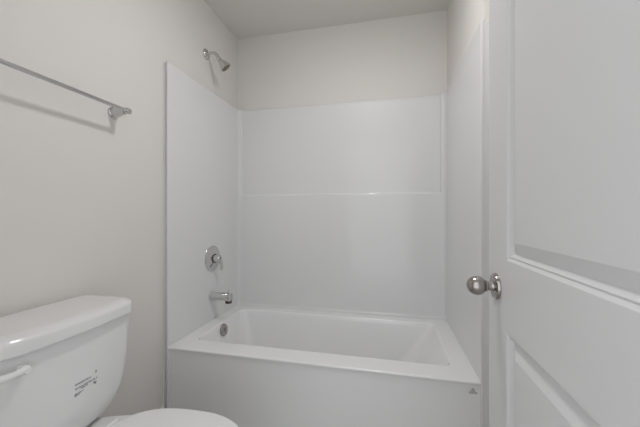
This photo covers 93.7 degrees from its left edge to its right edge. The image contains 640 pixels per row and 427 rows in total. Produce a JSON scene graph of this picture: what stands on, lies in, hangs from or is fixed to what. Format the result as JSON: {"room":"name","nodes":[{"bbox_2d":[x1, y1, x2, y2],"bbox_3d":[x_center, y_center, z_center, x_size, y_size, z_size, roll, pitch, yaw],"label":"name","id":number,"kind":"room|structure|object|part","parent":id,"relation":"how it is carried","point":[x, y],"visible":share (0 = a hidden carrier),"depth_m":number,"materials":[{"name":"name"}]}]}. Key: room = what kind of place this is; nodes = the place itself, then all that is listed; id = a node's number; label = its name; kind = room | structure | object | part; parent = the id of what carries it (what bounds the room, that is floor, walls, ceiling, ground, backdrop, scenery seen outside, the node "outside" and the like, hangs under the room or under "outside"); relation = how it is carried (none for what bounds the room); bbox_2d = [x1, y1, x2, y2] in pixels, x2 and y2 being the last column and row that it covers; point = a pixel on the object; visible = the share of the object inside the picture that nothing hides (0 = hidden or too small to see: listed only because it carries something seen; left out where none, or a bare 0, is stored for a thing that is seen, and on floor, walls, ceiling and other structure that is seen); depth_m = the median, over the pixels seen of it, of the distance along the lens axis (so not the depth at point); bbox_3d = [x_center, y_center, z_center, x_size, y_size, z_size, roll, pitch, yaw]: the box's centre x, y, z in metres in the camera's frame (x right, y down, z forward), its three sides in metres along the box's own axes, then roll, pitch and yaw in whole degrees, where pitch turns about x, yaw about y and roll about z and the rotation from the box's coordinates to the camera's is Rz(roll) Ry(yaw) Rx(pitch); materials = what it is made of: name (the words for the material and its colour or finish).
{"room":"bathroom","nodes":[
{"label":"bathroom","id":0,"kind":"room"},
{"bbox_2d":[0,0,236,417],"bbox_3d":[-0.925,-0.135,1.361,0.100,2.470,2.270,0,0,13],"label":"wall","id":1,"kind":"structure","parent":0,"point":[81,187],"depth_m":1.22,"materials":[{"name":"beige paint"}]},
{"bbox_2d":[0,58,131,118],"bbox_3d":[-0.911,-0.433,0.985,0.092,0.051,0.652,0,0,13],"label":"towel bar","id":2,"kind":"object","parent":1,"relation":"attached to","point":[115,111],"visible":1,"depth_m":1.05,"materials":[{"name":"silver metal"}]},
{"bbox_3d":[-0.845,-0.433,1.278,0.092,0.051,0.051,0,0,13],"label":"post","id":3,"kind":"part","parent":2,"relation":"part of","materials":[{"name":"silver metal"}]},
{"bbox_2d":[162,368,163,405],"bbox_3d":[-0.824,0.904,1.576,0.011,0.208,0.012,0,0,13],"label":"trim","id":4,"kind":"structure","parent":1,"relation":"attached to","point":[163,368],"depth_m":1.57,"materials":[{"name":"white"}]},
{"bbox_2d":[203,48,229,71],"bbox_3d":[-0.663,-0.995,1.944,0.166,0.148,0.072,0,0,4],"label":"shower fixture","id":5,"kind":"object","parent":1,"relation":"attached to","point":[224,65],"visible":1,"depth_m":1.92,"materials":[{"name":"silver metal"}]},
{"bbox_3d":[-0.692,-1.018,1.939,0.102,0.059,0.023,0,0,13],"label":"shower arm","id":6,"kind":"part","parent":5,"relation":"part of","materials":[{"name":"silver metal"}]},
{"bbox_2d":[163,20,488,426],"bbox_3d":[0.030,0.149,1.792,1.574,1.899,0.798,0,0,13],"label":"shower surround","id":7,"kind":"object","parent":1,"relation":"attached to","point":[376,207],"visible":0.97,"depth_m":2.05,"materials":[{"name":"white plastic"}]},
{"bbox_3d":[-0.730,0.149,1.933,0.028,1.899,0.738,0,0,13],"label":"panel","id":8,"kind":"part","parent":7,"relation":"part of","materials":[{"name":"white plastic"}]},
{"bbox_2d":[205,246,222,270],"bbox_3d":[-0.675,0.294,1.961,0.067,0.167,0.167,0,0,13],"label":"shower valve","id":9,"kind":"object","parent":7,"relation":"attached to","point":[213,257],"visible":1,"depth_m":1.94,"materials":[{"name":"silver metal"}]},
{"bbox_3d":[-0.668,0.322,1.960,0.053,0.109,0.055,0,0,13],"label":"handle","id":10,"kind":"part","parent":9,"relation":"part of","materials":[{"name":"silver metal"}]},
{"bbox_2d":[209,290,232,303],"bbox_3d":[-0.639,0.535,1.942,0.146,0.082,0.060,0,0,13],"label":"tub spout","id":11,"kind":"object","parent":7,"relation":"attached to","point":[227,297],"visible":1,"depth_m":1.92,"materials":[{"name":"silver metal"}]},
{"bbox_3d":[0.103,-0.051,2.154,1.522,1.499,0.059,0,0,13],"label":"panel","id":12,"kind":"part","parent":7,"relation":"part of","materials":[{"name":"white plastic"}]},
{"bbox_3d":[0.769,0.149,1.595,0.046,1.899,0.738,0,0,13],"label":"panel","id":13,"kind":"part","parent":7,"relation":"part of","materials":[{"name":"white plastic"}]},
{"bbox_2d":[204,0,449,38],"bbox_3d":[-0.102,-1.410,1.175,1.788,0.080,2.270,0,0,13],"label":"ceiling","id":14,"kind":"structure","parent":0,"point":[243,18],"depth_m":2.04,"materials":[{"name":"paint"}]},
{"bbox_2d":[237,10,446,110],"bbox_3d":[0.186,-0.135,2.221,1.688,2.470,0.103,0,0,13],"label":"wall","id":15,"kind":"structure","parent":0,"point":[402,56],"depth_m":2.17,"materials":[{"name":"beige paint"}]},
{"bbox_2d":[447,0,488,89],"bbox_3d":[0.688,-0.135,0.944,0.145,2.470,2.167,0,0,13],"label":"wall","id":16,"kind":"structure","parent":0,"point":[464,17],"depth_m":1.65,"materials":[{"name":"beige paint"}]},
{"bbox_3d":[-0.237,1.140,0.575,1.788,0.080,3.500,0,0,13],"label":"floor","id":17,"kind":"structure","parent":0,"visible":0},
{"bbox_2d":[0,295,238,426],"bbox_3d":[-0.579,0.704,0.872,0.770,0.790,0.449,0,0,13],"label":"toilet","id":18,"kind":"object","parent":17,"relation":"on","point":[62,363],"visible":1,"depth_m":0.90,"materials":[{"name":"white glazed porcelain"},{"name":"white plastic"}]},
{"bbox_3d":[-0.766,0.399,0.733,0.036,0.027,0.096,0,0,13],"label":"flush lever","id":19,"kind":"part","parent":18,"relation":"part of","materials":[{"name":"white plastic"}]},
{"bbox_3d":[-0.839,0.526,0.933,0.232,0.336,0.445,0,0,13],"label":"tank","id":20,"kind":"part","parent":18,"relation":"part of","materials":[{"name":"white ceramic"}]},
{"bbox_3d":[-0.831,0.334,0.931,0.252,0.050,0.443,0,0,13],"label":"tank lid","id":21,"kind":"part","parent":18,"relation":"part of","materials":[{"name":"white ceramic"}]},
{"bbox_3d":[-0.556,0.900,0.869,0.701,0.398,0.360,0,0,13],"label":"bowl","id":22,"kind":"part","parent":18,"relation":"part of","materials":[{"name":"white ceramic"}]},
{"bbox_3d":[-0.446,0.675,0.844,0.483,0.018,0.370,0,0,13],"label":"seat lid","id":23,"kind":"part","parent":18,"relation":"part of","materials":[{"name":"white plastic"}]},
{"bbox_2d":[168,305,480,426],"bbox_3d":[0.018,0.900,1.779,1.504,0.400,0.760,0,0,13],"label":"bathtub","id":24,"kind":"object","parent":17,"relation":"on","point":[249,366],"visible":0.98,"depth_m":1.49,"materials":[{"name":"white plastic"}]},
{"bbox_3d":[-0.617,0.748,1.928,0.024,0.076,0.077,0,0,13],"label":"overflow plate","id":25,"kind":"part","parent":24,"relation":"part of","materials":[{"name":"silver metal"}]},
{"bbox_3d":[-0.338,-0.135,0.127,1.588,2.470,0.120,0,0,13],"label":"wall","id":26,"kind":"structure","parent":0,"visible":0},
{"bbox_2d":[466,0,639,426],"bbox_3d":[0.387,0.076,0.426,0.174,2.023,0.788,0,0,13],"label":"door","id":27,"kind":"structure","parent":26,"relation":"in","point":[563,286],"depth_m":0.47,"materials":[{"name":"white paint"}]},
{"bbox_3d":[0.406,0.182,0.757,0.066,0.047,0.047,0,0,13],"label":"knob","id":28,"kind":"part","parent":27,"relation":"part of","materials":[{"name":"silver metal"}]}
]}

